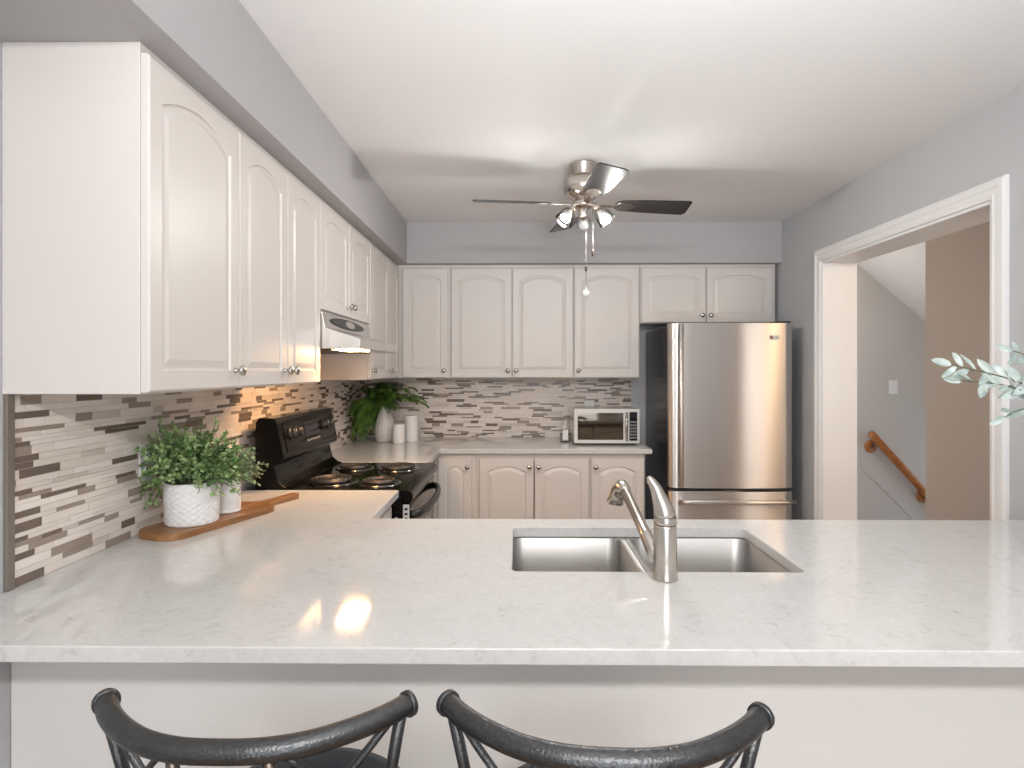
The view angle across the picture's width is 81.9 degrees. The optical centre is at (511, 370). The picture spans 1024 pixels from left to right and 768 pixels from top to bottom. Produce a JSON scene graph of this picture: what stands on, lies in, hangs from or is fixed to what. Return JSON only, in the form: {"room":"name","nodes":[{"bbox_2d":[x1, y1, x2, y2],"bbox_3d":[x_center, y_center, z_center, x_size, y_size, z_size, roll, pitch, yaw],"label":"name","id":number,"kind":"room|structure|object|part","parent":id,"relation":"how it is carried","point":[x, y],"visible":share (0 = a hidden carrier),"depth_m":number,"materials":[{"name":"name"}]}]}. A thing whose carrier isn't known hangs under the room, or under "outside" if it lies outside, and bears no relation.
{"room":"kitchen","nodes":[
{"label":"kitchen","id":0,"kind":"room"},
{"bbox_2d":[0,41,255,767],"bbox_3d":[-1.174,0.223,0.568,0.100,2.434,7.710,0,0,1],"label":"wall","id":1,"kind":"structure","parent":0,"point":[5,667],"depth_m":1.29,"materials":[{"name":"paint"}]},
{"bbox_2d":[2,41,246,393],"bbox_3d":[-0.936,-0.333,1.497,0.354,0.770,0.419,0,0,1],"label":"upper cabinet","id":2,"kind":"object","parent":1,"relation":"attached to","point":[120,179],"visible":1,"depth_m":1.29,"materials":[{"name":"paint"}]},
{"bbox_3d":[-0.799,-0.323,1.495,0.018,0.741,0.415,0,0,1],"label":"door","id":3,"kind":"part","parent":2,"relation":"part of","materials":[{"name":"paint"}]},
{"bbox_3d":[-0.772,0.000,1.677,0.031,0.031,0.031,0,0,1],"label":"knob","id":4,"kind":"part","parent":2,"relation":"part of","materials":[{"name":"metal"}]},
{"bbox_2d":[3,380,364,591],"bbox_3d":[-1.093,0.120,2.807,0.010,0.730,3.030,0,0,1],"label":"backsplash","id":5,"kind":"structure","parent":1,"relation":"attached to","point":[71,486],"depth_m":1.56,"materials":[{"name":"tile"}]},
{"bbox_3d":[-1.110,0.269,1.302,0.010,0.432,0.020,0,0,1],"label":"edge trim","id":6,"kind":"part","parent":5,"relation":"part of","materials":[{"name":"metal"}]},
{"bbox_2d":[139,441,154,482],"bbox_3d":[-1.098,0.275,1.777,0.008,0.116,0.072,0,0,1],"label":"wall outlet","id":7,"kind":"object","parent":5,"relation":"attached to","point":[141,460],"visible":0.44,"depth_m":1.76,"materials":[{"name":"white plastic"}]},
{"bbox_2d":[233,123,319,387],"bbox_3d":[-0.929,-0.333,2.057,0.354,0.770,0.700,0,0,1],"label":"upper cabinet","id":8,"kind":"object","parent":1,"relation":"attached to","point":[279,215],"visible":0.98,"depth_m":1.96,"materials":[{"name":"paint"}]},
{"bbox_3d":[-0.794,-0.323,1.883,0.018,0.741,0.351,0,0,1],"label":"door","id":9,"kind":"part","parent":8,"relation":"part of","materials":[{"name":"paint"}]},
{"bbox_3d":[-0.768,0.000,2.033,0.031,0.031,0.031,0,0,1],"label":"knob","id":10,"kind":"part","parent":8,"relation":"part of","materials":[{"name":"metal"}]},
{"bbox_3d":[-0.767,0.000,2.089,0.031,0.031,0.031,0,0,1],"label":"knob","id":11,"kind":"part","parent":8,"relation":"part of","materials":[{"name":"metal"}]},
{"bbox_3d":[-0.790,-0.323,2.233,0.018,0.741,0.340,0,0,1],"label":"door","id":12,"kind":"part","parent":8,"relation":"part of","materials":[{"name":"paint"}]},
{"bbox_2d":[316,195,369,324],"bbox_3d":[-0.921,-0.483,2.812,0.354,0.470,0.805,0,0,1],"label":"upper cabinet","id":13,"kind":"object","parent":1,"relation":"attached to","point":[344,251],"visible":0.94,"depth_m":2.71,"materials":[{"name":"paint"}]},
{"bbox_3d":[-0.786,-0.472,2.610,0.018,0.441,0.399,0,0,1],"label":"door","id":14,"kind":"part","parent":13,"relation":"part of","materials":[{"name":"paint"}]},
{"bbox_3d":[-0.760,-0.300,2.784,0.031,0.031,0.031,0,0,1],"label":"knob","id":15,"kind":"part","parent":13,"relation":"part of","materials":[{"name":"metal"}]},
{"bbox_3d":[-0.782,-0.472,3.012,0.018,0.441,0.396,0,0,1],"label":"door","id":16,"kind":"part","parent":13,"relation":"part of","materials":[{"name":"paint"}]},
{"bbox_2d":[320,239,388,379],"bbox_3d":[-0.914,-0.333,3.442,0.354,0.770,0.451,0,0,1],"label":"upper cabinet","id":17,"kind":"object","parent":1,"relation":"attached to","point":[332,366],"visible":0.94,"depth_m":3.29,"materials":[{"name":"paint"}]},
{"bbox_3d":[-0.777,-0.323,3.441,0.018,0.741,0.446,0,0,1],"label":"door","id":18,"kind":"part","parent":17,"relation":"part of","materials":[{"name":"paint"}]},
{"bbox_2d":[320,310,396,353],"bbox_3d":[-0.853,-0.166,2.772,0.475,0.161,0.716,0,0,1],"label":"range hood","id":19,"kind":"object","parent":1,"relation":"attached to","point":[338,334],"visible":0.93,"depth_m":2.53,"materials":[{"name":"metal"}]},
{"bbox_3d":[-0.766,-0.212,2.771,0.004,0.048,0.540,-15,0,1],"label":"control panel","id":20,"kind":"part","parent":19,"relation":"part of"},
{"bbox_2d":[386,256,398,378],"bbox_3d":[-0.908,-0.333,3.994,0.354,0.770,0.650,0,0,1],"label":"upper cabinet","id":21,"kind":"object","parent":1,"relation":"attached to","point":[393,268],"visible":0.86,"depth_m":3.82,"materials":[{"name":"paint"}]},
{"bbox_2d":[375,405,393,441],"bbox_3d":[-0.871,0.363,4.030,0.134,0.244,0.134,0,0,1],"label":"vase","id":22,"kind":"object","parent":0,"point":[384,421],"depth_m":3.98,"materials":[{"name":"grey ceramic"}]},
{"bbox_2d":[0,0,781,264],"bbox_3d":[0.341,-0.856,2.626,2.885,0.276,3.360,0,0,1],"label":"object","id":23,"kind":"structure","parent":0,"point":[216,46],"depth_m":2.18,"materials":[{"name":"paint"}]},
{"bbox_2d":[239,0,1023,221],"bbox_3d":[1.644,-1.044,0.832,5.730,0.100,8.300,0,0,1],"label":"ceiling","id":24,"kind":"structure","parent":0,"point":[738,110],"depth_m":2.09,"materials":[{"name":"paint"}]},
{"bbox_2d":[473,160,691,296],"bbox_3d":[0.341,-0.671,2.848,0.829,0.646,0.834,0,0,38],"label":"ceiling fan","id":25,"kind":"object","parent":24,"relation":"hanging from","point":[589,180],"visible":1,"depth_m":2.80,"materials":[{"name":"silver metal"}]},
{"bbox_3d":[0.002,-0.802,2.802,0.378,0.035,0.129,0,0,-4],"label":"blade","id":26,"kind":"part","parent":25,"relation":"part of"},
{"bbox_3d":[0.293,-0.802,3.187,0.129,0.035,0.378,0,0,-5],"label":"blade","id":27,"kind":"part","parent":25,"relation":"part of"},
{"bbox_3d":[0.253,-0.728,2.782,0.094,0.099,0.090,0,0,1],"label":"lamp shade","id":28,"kind":"part","parent":25,"relation":"part of","materials":[{"name":"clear glass"}]},
{"bbox_3d":[0.259,-0.734,2.787,0.054,0.061,0.049,0,0,1],"label":"bulb","id":29,"kind":"part","parent":25,"relation":"part of","materials":[{"name":"white glass"}]},
{"bbox_3d":[0.291,-0.775,2.814,0.067,0.058,0.037,0,0,-44],"label":"lamp arm","id":30,"kind":"part","parent":25,"relation":"part of","materials":[{"name":"silver metal"}]},
{"bbox_3d":[0.361,-0.728,2.952,0.086,0.099,0.097,0,0,1],"label":"lamp shade","id":31,"kind":"part","parent":25,"relation":"part of","materials":[{"name":"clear glass"}]},
{"bbox_3d":[0.360,-0.734,2.949,0.049,0.061,0.053,0,0,-28],"label":"bulb","id":32,"kind":"part","parent":25,"relation":"part of","materials":[{"name":"white glass"}]},
{"bbox_3d":[0.353,-0.365,2.811,0.033,0.033,0.033,0,0,1],"label":"pull knob","id":33,"kind":"part","parent":25,"relation":"part of","materials":[{"name":"white ceramic"}]},
{"bbox_3d":[0.387,-0.683,2.826,0.005,0.228,0.005,0,0,1],"label":"pull chain","id":34,"kind":"part","parent":25,"relation":"part of","materials":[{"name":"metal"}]},
{"bbox_3d":[0.399,-0.775,2.820,0.067,0.058,0.037,0,0,38],"label":"lamp arm","id":35,"kind":"part","parent":25,"relation":"part of","materials":[{"name":"silver metal"}]},
{"bbox_3d":[0.433,-0.734,2.796,0.055,0.061,0.048,0,0,1],"label":"bulb","id":36,"kind":"part","parent":25,"relation":"part of","materials":[{"name":"white glass"}]},
{"bbox_3d":[0.439,-0.728,2.791,0.095,0.099,0.089,0,0,1],"label":"lamp shade","id":37,"kind":"part","parent":25,"relation":"part of","materials":[{"name":"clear glass"}]},
{"bbox_3d":[0.388,-0.802,2.505,0.129,0.035,0.378,0,0,-4],"label":"blade","id":38,"kind":"part","parent":25,"relation":"part of","materials":[{"name":"silver metal"}]},
{"bbox_3d":[0.684,-0.802,2.897,0.378,0.035,0.129,0,0,-5],"label":"blade","id":39,"kind":"part","parent":25,"relation":"part of","materials":[{"name":"grey wood"}]},
{"bbox_2d":[631,327,662,518],"bbox_3d":[0.456,0.223,4.355,3.075,2.434,0.100,0,0,1],"label":"wall","id":40,"kind":"structure","parent":0,"point":[638,385],"depth_m":4.30,"materials":[{"name":"paint"}]},
{"bbox_2d":[398,265,450,377],"bbox_3d":[-0.597,-0.333,4.140,0.362,0.770,0.351,0,0,1],"label":"upper cabinet","id":41,"kind":"object","parent":40,"relation":"attached to","point":[424,290],"visible":0.93,"depth_m":4.00,"materials":[{"name":"paint"}]},
{"bbox_2d":[365,378,630,436],"bbox_3d":[-0.103,0.269,4.307,1.941,0.432,0.008,0,0,1],"label":"backsplash","id":42,"kind":"structure","parent":40,"relation":"attached to","point":[459,407],"depth_m":4.30,"materials":[{"name":"tile"}]},
{"bbox_2d":[584,400,593,405],"bbox_3d":[0.562,0.275,4.292,0.072,0.116,0.008,0,0,1],"label":"wall outlet","id":43,"kind":"object","parent":42,"relation":"attached to","point":[586,402],"visible":0.41,"depth_m":4.29,"materials":[{"name":"white plastic"}]},
{"bbox_2d":[451,265,573,377],"bbox_3d":[0.002,-0.333,4.134,0.834,0.770,0.351,0,0,1],"label":"upper cabinet","id":44,"kind":"object","parent":40,"relation":"attached to","point":[508,321],"visible":1,"depth_m":3.99,"materials":[{"name":"paint"}]},
{"bbox_3d":[-0.207,-0.323,4.000,0.409,0.741,0.018,0,0,1],"label":"door","id":45,"kind":"part","parent":44,"relation":"part of","materials":[{"name":"paint"}]},
{"bbox_3d":[0.207,-0.323,3.996,0.409,0.741,0.018,0,0,1],"label":"door","id":46,"kind":"part","parent":44,"relation":"part of","materials":[{"name":"paint"}]},
{"bbox_2d":[574,265,638,377],"bbox_3d":[0.643,-0.333,4.127,0.446,0.770,0.351,0,0,1],"label":"upper cabinet","id":47,"kind":"object","parent":40,"relation":"attached to","point":[606,321],"visible":0.98,"depth_m":3.98,"materials":[{"name":"paint"}]},
{"bbox_2d":[639,264,774,326],"bbox_3d":[1.324,-0.519,4.119,0.913,0.398,0.351,0,0,1],"label":"upper cabinet","id":48,"kind":"object","parent":40,"relation":"attached to","point":[693,293],"visible":0.91,"depth_m":3.98,"materials":[{"name":"paint"}]},
{"bbox_3d":[1.090,-0.508,3.986,0.432,0.369,0.018,0,0,1],"label":"door","id":49,"kind":"part","parent":48,"relation":"part of","materials":[{"name":"paint"}]},
{"bbox_3d":[1.534,-0.508,3.981,0.444,0.369,0.018,0,0,1],"label":"door","id":50,"kind":"part","parent":48,"relation":"part of","materials":[{"name":"paint"}]},
{"bbox_2d":[857,264,924,519],"bbox_3d":[3.277,1.223,4.914,2.555,4.434,0.100,0,0,1],"label":"wall","id":51,"kind":"structure","parent":0,"point":[890,336],"depth_m":4.87,"materials":[{"name":"paint"}]},
{"bbox_2d":[862,443,924,519],"bbox_3d":[3.569,1.390,4.858,1.370,1.597,0.006,0,0,1],"label":"trim","id":52,"kind":"structure","parent":51,"relation":"attached to","point":[872,466],"depth_m":4.86,"materials":[{"name":"paint"}]},
{"bbox_2d":[889,380,897,393],"bbox_3d":[3.143,0.136,4.859,0.072,0.116,0.012,0,0,1],"label":"light switch","id":53,"kind":"object","parent":51,"relation":"attached to","point":[893,384],"visible":1,"depth_m":4.86,"materials":[{"name":"white plastic"}]},
{"bbox_2d":[864,431,924,502],"bbox_3d":[3.362,0.992,4.818,0.921,1.001,0.090,0,0,1],"label":"handrail","id":54,"kind":"object","parent":51,"relation":"attached to","point":[870,446],"visible":0.7,"depth_m":4.79,"materials":[{"name":"brown wood"}]},
{"bbox_2d":[857,242,924,320],"bbox_3d":[3.580,-0.247,4.411,1.738,1.494,0.900,0,0,1],"label":"ceiling","id":55,"kind":"structure","parent":0,"point":[901,272],"depth_m":4.59,"materials":[{"name":"paint"}]},
{"bbox_2d":[775,84,1023,519],"bbox_3d":[1.855,0.223,0.485,0.190,2.434,7.610,0,0,1],"label":"wall","id":56,"kind":"structure","parent":0,"point":[987,144],"depth_m":2.73,"materials":[{"name":"paint"}]},
{"bbox_2d":[814,174,1009,519],"bbox_3d":[1.874,0.369,2.795,0.212,2.142,1.374,0,0,1],"label":"door frame","id":57,"kind":"structure","parent":56,"relation":"in","point":[835,265],"depth_m":3.35,"materials":[{"name":"paint"}]},
{"bbox_2d":[925,221,989,519],"bbox_3d":[3.639,1.223,3.925,1.810,4.434,0.070,0,0,1],"label":"wall","id":58,"kind":"structure","parent":0,"point":[957,264],"depth_m":3.90,"materials":[{"name":"paint"}]},
{"bbox_3d":[0.364,1.490,0.551,3.175,0.100,7.710,0,0,1],"label":"floor","id":59,"kind":"structure","parent":0,"visible":0},
{"bbox_2d":[91,688,417,767],"bbox_3d":[-0.346,0.915,0.919,0.443,0.961,0.468,0,0,1],"label":"bar stool","id":60,"kind":"object","parent":59,"relation":"on","point":[128,740],"visible":1,"depth_m":0.72,"materials":[{"name":"black metal"}]},
{"bbox_3d":[-0.517,0.651,0.814,0.083,0.381,0.020,0,0,-37],"label":"post","id":61,"kind":"part","parent":60,"relation":"part of","materials":[{"name":"black metal"}]},
{"bbox_3d":[-0.345,0.744,0.954,0.398,0.064,0.398,0,0,1],"label":"seat","id":62,"kind":"part","parent":60,"relation":"part of","materials":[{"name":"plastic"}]},
{"bbox_3d":[-0.177,0.651,0.810,0.083,0.381,0.020,0,0,38],"label":"post","id":63,"kind":"part","parent":60,"relation":"part of","materials":[{"name":"black metal"}]},
{"bbox_2d":[256,407,440,518],"bbox_3d":[-0.717,0.802,2.763,0.741,1.216,0.724,0,0,1],"label":"electric range","id":64,"kind":"object","parent":59,"relation":"on","point":[296,448],"visible":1,"depth_m":2.58,"materials":[{"name":"black metal"}]},
{"bbox_3d":[-0.931,0.266,2.515,0.029,0.052,0.052,-12,0,1],"label":"knob","id":65,"kind":"part","parent":64,"relation":"part of","materials":[{"name":"silver metal"}]},
{"bbox_3d":[-0.930,0.266,2.580,0.029,0.052,0.052,-12,0,1],"label":"knob","id":66,"kind":"part","parent":64,"relation":"part of","materials":[{"name":"silver metal"}]},
{"bbox_3d":[-0.941,0.281,2.765,0.002,0.128,0.620,-12,0,1],"label":"control panel","id":67,"kind":"part","parent":64,"relation":"part of","materials":[{"name":"black metal"}]},
{"bbox_3d":[-0.926,0.266,2.940,0.029,0.052,0.052,-12,0,1],"label":"knob","id":68,"kind":"part","parent":64,"relation":"part of","materials":[{"name":"black plastic"}]},
{"bbox_3d":[-0.925,0.266,3.008,0.029,0.052,0.052,-12,0,1],"label":"knob","id":69,"kind":"part","parent":64,"relation":"part of","materials":[{"name":"silver metal"}]},
{"bbox_3d":[-0.787,0.485,2.584,0.223,0.004,0.223,0,0,14],"label":"burner","id":70,"kind":"part","parent":64,"relation":"part of","materials":[{"name":"silver metal"}]},
{"bbox_2d":[267,462,436,502],"bbox_3d":[-0.700,0.512,2.763,0.600,0.051,0.724,0,0,1],"label":"cooktop","id":71,"kind":"object","parent":64,"relation":"in","point":[410,479],"depth_m":2.62,"materials":[{"name":"black metal"}]},
{"bbox_3d":[-0.783,0.485,2.939,0.187,0.004,0.187,0,0,14],"label":"burner","id":72,"kind":"part","parent":64,"relation":"part of","materials":[{"name":"silver metal"}]},
{"bbox_3d":[-0.572,0.485,2.551,0.183,0.004,0.183,0,0,14],"label":"burner","id":73,"kind":"part","parent":64,"relation":"part of","materials":[{"name":"silver metal"}]},
{"bbox_3d":[-0.563,0.485,2.936,0.215,0.004,0.215,0,0,14],"label":"burner","id":74,"kind":"part","parent":64,"relation":"part of","materials":[{"name":"silver metal"}]},
{"bbox_3d":[-0.427,0.863,2.760,0.026,0.635,0.700,0,0,1],"label":"oven door","id":75,"kind":"part","parent":64,"relation":"part of","materials":[{"name":"black metal"}]},
{"bbox_3d":[-0.386,0.598,2.759,0.078,0.035,0.658,0,0,1],"label":"door handle","id":76,"kind":"part","parent":64,"relation":"part of","materials":[{"name":"metal"}]},
{"bbox_2d":[379,506,397,518],"bbox_3d":[-0.780,0.978,2.169,0.648,0.924,0.450,0,0,1],"label":"base cabinet","id":77,"kind":"object","parent":59,"relation":"on","point":[387,514],"visible":0.08,"depth_m":2.32,"materials":[{"name":"paint"}]},
{"bbox_3d":[-0.496,0.933,2.166,0.018,0.773,0.430,0,0,1],"label":"door","id":78,"kind":"part","parent":77,"relation":"part of","materials":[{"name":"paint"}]},
{"bbox_2d":[433,454,476,518],"bbox_3d":[-0.355,0.978,3.975,0.273,0.924,0.677,0,0,1],"label":"base cabinet","id":79,"kind":"object","parent":59,"relation":"on","point":[456,474],"visible":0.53,"depth_m":3.67,"materials":[{"name":"paint"}]},
{"bbox_2d":[11,537,1023,767],"bbox_3d":[0.330,0.978,1.611,2.881,0.924,0.630,0,0,1],"label":"peninsula base panel","id":80,"kind":"object","parent":59,"relation":"on","point":[826,717],"visible":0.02,"depth_m":1.30,"materials":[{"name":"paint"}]},
{"bbox_2d":[0,490,1023,667],"bbox_3d":[0.331,0.500,1.706,2.882,0.030,1.358,0,0,1],"label":"countertop","id":81,"kind":"structure","parent":80,"relation":"on","point":[317,578],"depth_m":1.26,"materials":[{"name":"stone"}]},
{"bbox_2d":[139,492,298,541],"bbox_3d":[-0.928,0.475,1.968,0.164,0.020,0.607,0,0,21],"label":"cutting board","id":82,"kind":"object","parent":81,"relation":"on","point":[160,532],"visible":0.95,"depth_m":1.82,"materials":[{"name":"brown wood"}]},
{"bbox_2d":[133,417,253,527],"bbox_3d":[-0.954,0.302,1.782,0.300,0.327,0.275,0,0,4],"label":"potted plant","id":83,"kind":"object","parent":82,"relation":"on","point":[192,471],"visible":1,"depth_m":1.76,"materials":[{"name":"green plant"}]},
{"bbox_3d":[-0.983,0.402,1.814,0.156,0.127,0.156,0,0,1],"label":"pot","id":84,"kind":"part","parent":83,"relation":"part of","materials":[{"name":"white ceramic"}]},
{"bbox_2d":[219,440,268,513],"bbox_3d":[-0.933,0.346,1.986,0.211,0.237,0.194,0,0,1],"label":"potted plant","id":85,"kind":"object","parent":82,"relation":"on","point":[231,503],"visible":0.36,"depth_m":1.94,"materials":[{"name":"green plant"}]},
{"bbox_3d":[-0.945,0.407,1.952,0.090,0.116,0.090,0,0,1],"label":"pot","id":86,"kind":"part","parent":85,"relation":"part of","materials":[{"name":"white ceramic"}]},
{"bbox_3d":[-0.930,0.309,1.989,0.202,0.163,0.189,0,0,1],"label":"stem","id":87,"kind":"part","parent":85,"relation":"part of","materials":[{"name":"green plant"}]},
{"bbox_2d":[607,476,677,582],"bbox_3d":[0.322,0.366,1.534,0.072,0.239,0.382,0,0,-10],"label":"faucet","id":88,"kind":"object","parent":81,"relation":"on","point":[660,546],"visible":1,"depth_m":1.36,"materials":[{"name":"silver metal"}]},
{"bbox_3d":[0.332,0.394,1.522,0.035,0.145,0.272,0,0,-6],"label":"spout","id":89,"kind":"part","parent":88,"relation":"part of","materials":[{"name":"silver metal"}]},
{"bbox_3d":[0.349,0.302,1.376,0.070,0.111,0.054,0,0,1],"label":"lever handle","id":90,"kind":"part","parent":88,"relation":"part of","materials":[{"name":"silver metal"}]},
{"bbox_2d":[512,537,789,571],"bbox_3d":[0.357,0.611,1.624,0.748,0.190,0.439,0,0,1],"label":"sink","id":91,"kind":"object","parent":81,"relation":"in","point":[533,554],"visible":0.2,"depth_m":1.82,"materials":[{"name":"metal"}]},
{"bbox_3d":[0.163,0.611,1.626,0.361,0.190,0.439,0,0,1],"label":"bowl","id":92,"kind":"part","parent":91,"relation":"part of","materials":[{"name":"metal"}]},
{"bbox_3d":[0.538,0.601,1.622,0.385,0.170,0.439,0,0,1],"label":"bowl","id":93,"kind":"part","parent":91,"relation":"part of","materials":[{"name":"metal"}]},
{"bbox_2d":[931,341,1023,424],"bbox_3d":[1.270,0.205,1.502,0.466,0.560,0.141,0,0,1],"label":"leafy branch","id":94,"kind":"object","parent":81,"relation":"on","point":[986,381],"visible":1,"depth_m":1.47,"materials":[{"name":"white plant"}]},
{"bbox_3d":[0.327,0.978,1.306,2.881,0.924,0.020,0,0,1],"label":"panel","id":95,"kind":"part","parent":80,"relation":"part of","materials":[{"name":"paint"}]},
{"bbox_2d":[477,454,589,518],"bbox_3d":[0.136,0.978,3.969,0.706,0.924,0.677,0,0,1],"label":"base cabinet","id":96,"kind":"object","parent":59,"relation":"on","point":[509,486],"visible":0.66,"depth_m":3.66,"materials":[{"name":"paint"}]},
{"bbox_3d":[-0.034,0.933,3.673,0.337,0.773,0.018,0,0,1],"label":"door","id":97,"kind":"part","parent":96,"relation":"part of","materials":[{"name":"paint"}]},
{"bbox_3d":[0.309,0.933,3.669,0.337,0.773,0.018,0,0,1],"label":"door","id":98,"kind":"part","parent":96,"relation":"part of","materials":[{"name":"paint"}]},
{"bbox_2d":[436,689,774,767],"bbox_3d":[0.128,0.915,0.902,0.443,0.961,0.468,0,0,4],"label":"bar stool","id":99,"kind":"object","parent":59,"relation":"on","point":[744,736],"visible":1,"depth_m":0.70,"materials":[{"name":"metal"}]},
{"bbox_3d":[-0.050,0.651,0.808,0.083,0.381,0.020,0,0,-33],"label":"post","id":100,"kind":"part","parent":99,"relation":"part of","materials":[{"name":"black metal"}]},
{"bbox_3d":[0.130,0.744,0.937,0.398,0.064,0.398,0,0,4],"label":"seat","id":101,"kind":"part","parent":99,"relation":"part of","materials":[{"name":"plastic"}]},
{"bbox_3d":[0.290,0.651,0.783,0.083,0.381,0.020,0,0,42],"label":"post","id":102,"kind":"part","parent":99,"relation":"part of","materials":[{"name":"black metal"}]},
{"bbox_2d":[590,454,644,518],"bbox_3d":[0.659,0.978,3.963,0.340,0.924,0.677,0,0,1],"label":"base cabinet","id":103,"kind":"object","parent":59,"relation":"on","point":[605,469],"visible":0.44,"depth_m":3.66,"materials":[{"name":"paint"}]},
{"bbox_2d":[646,321,796,519],"bbox_3d":[1.335,0.559,3.885,0.752,1.721,0.762,0,0,1],"label":"refrigerator","id":104,"kind":"object","parent":59,"relation":"on","point":[719,395],"visible":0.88,"depth_m":3.57,"materials":[{"name":"metal"}]},
{"bbox_3d":[1.017,0.209,3.555,0.031,0.978,0.054,0,0,1],"label":"door handle","id":105,"kind":"part","parent":104,"relation":"part of","materials":[{"name":"metal"}]},
{"bbox_3d":[1.332,1.056,3.595,0.752,0.647,0.070,0,0,1],"label":"freezer drawer","id":106,"kind":"part","parent":104,"relation":"part of","materials":[{"name":"metal"}]},
{"bbox_3d":[1.332,0.212,3.595,0.752,1.001,0.070,0,0,1],"label":"door","id":107,"kind":"part","parent":104,"relation":"part of","materials":[{"name":"metal"}]},
{"bbox_3d":[1.351,0.788,3.542,0.695,0.025,0.077,0,0,1],"label":"drawer handle","id":108,"kind":"part","parent":104,"relation":"part of","materials":[{"name":"metal"}]},
{"bbox_3d":[-0.792,0.978,3.723,0.593,0.924,1.187,0,0,1],"label":"base unit","id":109,"kind":"object","parent":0,"visible":0},
{"bbox_2d":[332,437,651,462],"bbox_3d":[-0.111,0.500,3.717,1.954,0.030,1.186,0,0,1],"label":"countertop","id":110,"kind":"structure","parent":109,"relation":"on","point":[426,449],"depth_m":3.72,"materials":[{"name":"stone"}]},
{"bbox_2d":[348,382,429,441],"bbox_3d":[-0.836,0.280,4.004,0.543,0.409,0.340,0,0,-17],"label":"potted fern","id":111,"kind":"object","parent":110,"relation":"on","point":[376,407],"visible":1,"depth_m":3.91,"materials":[{"name":"green plant"}]},
{"bbox_2d":[392,424,404,443],"bbox_3d":[-0.757,0.422,3.944,0.083,0.126,0.083,0,0,1],"label":"canister","id":112,"kind":"object","parent":110,"relation":"on","point":[398,429],"visible":1,"depth_m":3.91,"materials":[{"name":"white ceramic"}]},
{"bbox_3d":[-0.757,0.367,3.944,0.083,0.017,0.083,0,0,1],"label":"lid","id":113,"kind":"part","parent":112,"relation":"part of","materials":[{"name":"white ceramic"}]},
{"bbox_2d":[404,415,417,441],"bbox_3d":[-0.693,0.397,4.063,0.097,0.176,0.097,0,0,1],"label":"canister","id":114,"kind":"object","parent":110,"relation":"on","point":[410,421],"visible":0.98,"depth_m":4.02,"materials":[{"name":"white ceramic"}]},
{"bbox_3d":[-0.693,0.320,4.063,0.097,0.023,0.097,0,0,1],"label":"lid","id":115,"kind":"part","parent":114,"relation":"part of","materials":[{"name":"white ceramic"}]},
{"bbox_2d":[560,420,569,441],"bbox_3d":[0.362,0.413,4.026,0.064,0.144,0.064,0,0,1],"label":"soap dispenser","id":116,"kind":"object","parent":110,"relation":"on","point":[565,432],"visible":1,"depth_m":4.00,"materials":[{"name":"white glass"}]},
{"bbox_2d":[570,406,639,444],"bbox_3d":[0.618,0.367,3.976,0.425,0.236,0.350,0,0,1],"label":"microwave","id":117,"kind":"object","parent":110,"relation":"on","point":[588,424],"visible":1,"depth_m":3.83,"materials":[{"name":"metal"}]},
{"bbox_3d":[0.741,0.362,3.815,0.016,0.186,0.030,0,0,1],"label":"handle","id":118,"kind":"part","parent":117,"relation":"part of","materials":[{"name":"metal"}]},
{"bbox_3d":[0.787,0.362,3.828,0.050,0.186,0.003,0,0,1],"label":"control panel","id":119,"kind":"part","parent":117,"relation":"part of","materials":[{"name":"black plastic"}]}
]}

